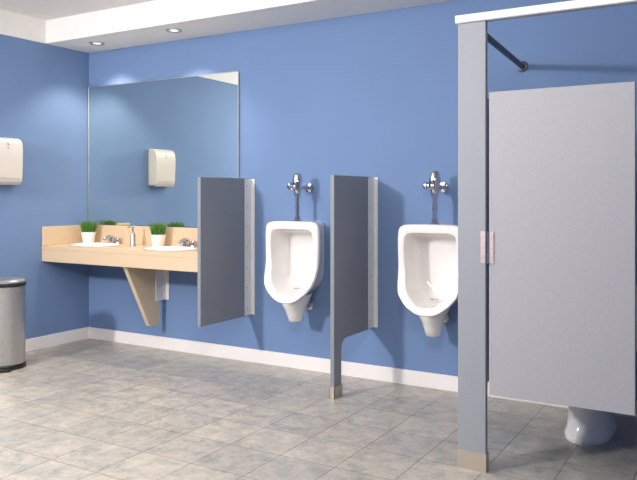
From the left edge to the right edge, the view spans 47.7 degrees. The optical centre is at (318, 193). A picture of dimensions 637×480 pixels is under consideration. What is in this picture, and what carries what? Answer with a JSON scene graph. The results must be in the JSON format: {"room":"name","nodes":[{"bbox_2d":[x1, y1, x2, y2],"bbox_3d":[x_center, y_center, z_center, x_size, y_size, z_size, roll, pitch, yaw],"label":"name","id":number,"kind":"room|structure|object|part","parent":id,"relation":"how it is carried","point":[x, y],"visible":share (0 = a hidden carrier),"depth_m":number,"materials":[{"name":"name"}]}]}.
{"room":"public restroom","nodes":[
{"label":"public restroom","id":0,"kind":"room"},
{"bbox_2d":[0,34,88,339],"bbox_3d":[-3.708,-0.082,3.656,0.100,2.915,6.400,0,0,31],"label":"wall","id":1,"kind":"structure","parent":0,"point":[44,87],"depth_m":5.99,"materials":[{"name":"blue paint"}]},
{"bbox_2d":[0,137,22,184],"bbox_3d":[-2.439,-0.256,5.584,0.116,0.367,0.270,0,0,31],"label":"paper towel dispenser","id":2,"kind":"object","parent":1,"relation":"attached to","point":[11,149],"visible":1,"depth_m":5.59,"materials":[{"name":"white plastic"}]},
{"bbox_2d":[0,9,45,43],"bbox_3d":[-3.778,-1.344,3.427,0.012,0.190,5.933,0,0,31],"label":"trim","id":3,"kind":"structure","parent":1,"relation":"attached to","point":[12,24],"depth_m":5.78,"materials":[{"name":"paint"}]},
{"bbox_2d":[25,327,88,351],"bbox_3d":[-3.659,1.226,3.627,0.014,0.100,6.400,0,0,31],"label":"baseboard","id":4,"kind":"structure","parent":1,"relation":"attached to","point":[32,344],"depth_m":6.07,"materials":[{"name":"white paint"}]},
{"bbox_2d":[0,0,154,19],"bbox_3d":[-0.954,-1.489,2.026,6.300,0.100,6.400,0,0,31],"label":"ceiling","id":5,"kind":"structure","parent":0,"point":[40,9],"depth_m":5.53,"materials":[{"name":"paint"}]},
{"bbox_2d":[0,338,636,479],"bbox_3d":[-0.954,1.326,2.026,6.300,0.100,6.400,0,0,31],"label":"floor","id":6,"kind":"structure","parent":0,"point":[86,409],"depth_m":3.95,"materials":[{"name":"tile"}]},
{"bbox_2d":[0,277,25,371],"bbox_3d":[-2.294,0.944,5.301,0.304,0.664,0.288,0,0,31],"label":"bin","id":7,"kind":"object","parent":6,"relation":"on","point":[12,289],"visible":1,"depth_m":5.21,"materials":[{"name":"silver metal"}]},
{"bbox_3d":[-2.303,0.630,5.311,0.264,0.036,0.264,0,0,31],"label":"lid","id":8,"kind":"part","parent":7,"relation":"part of","materials":[{"name":"metal"}]},
{"bbox_2d":[329,175,377,398],"bbox_3d":[0.225,0.579,4.720,0.092,1.394,0.559,0,0,31],"label":"screen","id":9,"kind":"object","parent":6,"relation":"on","point":[353,199],"visible":1,"depth_m":4.67,"materials":[{"name":"grey laminate"}]},
{"bbox_2d":[455,0,636,472],"bbox_3d":[1.986,0.221,3.281,2.500,2.110,1.241,0,0,31],"label":"stall","id":10,"kind":"object","parent":6,"relation":"on","point":[547,176],"visible":1,"depth_m":3.17,"materials":[{"name":"grey metal"}]},
{"bbox_3d":[1.023,0.226,3.869,0.025,1.384,1.153,0,0,31],"label":"panel","id":11,"kind":"part","parent":10,"relation":"part of","materials":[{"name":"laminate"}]},
{"bbox_3d":[0.985,-0.784,3.888,0.034,0.034,1.199,0,0,26],"label":"brace rail","id":12,"kind":"part","parent":10,"relation":"part of","materials":[{"name":"black metal"}]},
{"bbox_3d":[1.051,0.226,3.147,0.616,1.384,0.026,0,0,31],"label":"stall door","id":13,"kind":"part","parent":10,"relation":"part of","materials":[{"name":"metal"}]},
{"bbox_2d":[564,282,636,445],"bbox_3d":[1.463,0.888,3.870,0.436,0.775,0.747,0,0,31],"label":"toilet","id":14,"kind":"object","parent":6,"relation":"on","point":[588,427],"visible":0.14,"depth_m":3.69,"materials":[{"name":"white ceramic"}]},
{"bbox_3d":[1.436,1.077,3.824,0.376,0.397,0.640,0,0,31],"label":"bowl","id":15,"kind":"part","parent":14,"relation":"part of","materials":[{"name":"white ceramic"}]},
{"bbox_3d":[1.612,0.706,4.122,0.420,0.340,0.153,0,0,31],"label":"tank","id":16,"kind":"part","parent":14,"relation":"part of","materials":[{"name":"white ceramic"}]},
{"bbox_2d":[89,0,636,399],"bbox_3d":[0.702,-0.082,4.822,6.500,2.915,0.100,0,0,31],"label":"wall","id":17,"kind":"structure","parent":0,"point":[375,94],"depth_m":5.03,"materials":[{"name":"blue paint"}]},
{"bbox_2d":[42,225,197,325],"bbox_3d":[-1.430,0.666,5.735,1.699,0.790,0.499,0,0,31],"label":"countertop","id":18,"kind":"structure","parent":17,"relation":"attached to","point":[146,271],"depth_m":5.76,"materials":[{"name":"beige wood"}]},
{"bbox_2d":[78,220,98,242],"bbox_3d":[-1.974,0.322,6.211,0.181,0.205,0.189,0,0,31],"label":"potted grass","id":19,"kind":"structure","parent":18,"relation":"on","point":[88,233],"depth_m":6.17,"materials":[{"name":"white ceramic"}]},
{"bbox_2d":[81,232,95,242],"bbox_3d":[-1.982,0.376,6.208,0.126,0.099,0.126,0,0,31],"label":"pot","id":20,"kind":"object","parent":19,"relation":"on","point":[87,237],"depth_m":6.16,"materials":[{"name":"white ceramic"}]},
{"bbox_2d":[70,243,119,246],"bbox_3d":[-1.852,0.494,5.965,0.456,0.163,0.346,0,0,31],"label":"sink","id":21,"kind":"object","parent":18,"relation":"in","point":[72,244],"visible":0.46,"depth_m":5.92,"materials":[{"name":"white ceramic"}]},
{"bbox_2d":[102,235,120,243],"bbox_3d":[-1.768,0.385,6.130,0.153,0.079,0.149,0,0,-23],"label":"faucet","id":22,"kind":"object","parent":18,"relation":"on","point":[111,238],"visible":0.96,"depth_m":6.11,"materials":[{"name":"silver metal"}]},
{"bbox_3d":[-1.772,0.379,6.100,0.034,0.066,0.142,0,0,31],"label":"spout","id":23,"kind":"part","parent":22,"relation":"part of","materials":[{"name":"silver metal"}]},
{"bbox_2d":[42,242,197,257],"bbox_3d":[-1.430,0.441,5.735,1.699,0.030,0.499,0,0,31],"label":"countertop","id":24,"kind":"structure","parent":18,"relation":"on","point":[122,248],"depth_m":5.55,"materials":[{"name":"beige wood"}]},
{"bbox_2d":[127,225,135,245],"bbox_3d":[-1.529,0.341,5.883,0.050,0.169,0.088,0,0,31],"label":"soap dispenser","id":25,"kind":"object","parent":18,"relation":"on","point":[132,235],"visible":1,"depth_m":5.88,"materials":[{"name":"metal"}]},
{"bbox_2d":[147,222,167,246],"bbox_3d":[-1.294,0.322,5.817,0.180,0.205,0.182,0,0,31],"label":"potted grass","id":26,"kind":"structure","parent":18,"relation":"on","point":[158,236],"depth_m":5.77,"materials":[{"name":"white ceramic"}]},
{"bbox_2d":[150,234,165,246],"bbox_3d":[-1.292,0.376,5.811,0.126,0.099,0.126,0,0,31],"label":"pot","id":27,"kind":"object","parent":26,"relation":"on","point":[156,239],"depth_m":5.77,"materials":[{"name":"white ceramic"}]},
{"bbox_2d":[143,246,197,250],"bbox_3d":[-1.138,0.494,5.542,0.456,0.163,0.346,0,0,31],"label":"sink","id":28,"kind":"object","parent":18,"relation":"in","point":[154,248],"visible":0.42,"depth_m":5.60,"materials":[{"name":"white ceramic"}]},
{"bbox_2d":[177,238,196,246],"bbox_3d":[-1.053,0.385,5.707,0.153,0.079,0.149,0,0,-23],"label":"faucet","id":29,"kind":"object","parent":18,"relation":"on","point":[185,241],"visible":0.98,"depth_m":5.69,"materials":[{"name":"silver metal"}]},
{"bbox_3d":[-1.058,0.379,5.677,0.034,0.066,0.142,0,0,31],"label":"spout","id":30,"kind":"part","parent":29,"relation":"part of","materials":[{"name":"silver metal"}]},
{"bbox_2d":[94,225,197,246],"bbox_3d":[-1.299,0.348,5.937,1.679,0.154,0.019,0,0,31],"label":"backsplash","id":31,"kind":"structure","parent":17,"relation":"attached to","point":[173,234],"depth_m":6.03,"materials":[{"name":"beige wood"}]},
{"bbox_2d":[88,71,239,226],"bbox_3d":[-1.323,-0.340,5.954,1.655,1.211,0.013,0,0,31],"label":"wall mirror","id":32,"kind":"object","parent":17,"relation":"attached to","point":[150,142],"visible":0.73,"depth_m":5.95,"materials":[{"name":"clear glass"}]},
{"bbox_2d":[198,177,254,326],"bbox_3d":[-0.674,0.401,5.232,0.092,1.037,0.595,0,0,31],"label":"screen","id":33,"kind":"object","parent":17,"relation":"attached to","point":[226,206],"visible":1,"depth_m":5.22,"materials":[{"name":"grey metal"}]},
{"bbox_2d":[45,0,456,52],"bbox_3d":[0.557,-1.344,4.578,6.300,0.190,0.467,0,0,31],"label":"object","id":34,"kind":"structure","parent":17,"relation":"attached to","point":[146,23],"depth_m":5.31,"materials":[{"name":"paint"}]},
{"bbox_2d":[89,41,104,44],"bbox_3d":[-1.833,-1.244,5.959,0.124,0.008,0.124,0,0,31],"label":"recessed light","id":35,"kind":"object","parent":34,"relation":"in","point":[94,42],"visible":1,"depth_m":5.95,"materials":[{"name":"metal"}]},
{"bbox_2d":[166,28,181,32],"bbox_3d":[-1.101,-1.244,5.487,0.124,0.008,0.124,0,0,31],"label":"recessed light","id":36,"kind":"object","parent":34,"relation":"in","point":[172,30],"visible":1,"depth_m":5.49,"materials":[{"name":"metal"}]},
{"bbox_2d":[264,173,323,321],"bbox_3d":[-0.149,0.371,5.073,0.440,1.040,0.334,0,0,31],"label":"urinal","id":37,"kind":"object","parent":17,"relation":"attached to","point":[294,267],"visible":1,"depth_m":5.09,"materials":[{"name":"white ceramic"}]},
{"bbox_2d":[89,327,636,417],"bbox_3d":[0.679,1.226,4.770,6.286,0.100,0.014,0,0,31],"label":"baseboard","id":38,"kind":"structure","parent":17,"relation":"attached to","point":[359,370],"depth_m":5.28,"materials":[{"name":"white paint"}]},
{"bbox_2d":[397,170,457,336],"bbox_3d":[0.733,0.371,4.551,0.440,1.040,0.334,0,0,31],"label":"urinal","id":39,"kind":"object","parent":17,"relation":"attached to","point":[427,284],"visible":0.93,"depth_m":4.58,"materials":[{"name":"white ceramic"}]}
]}

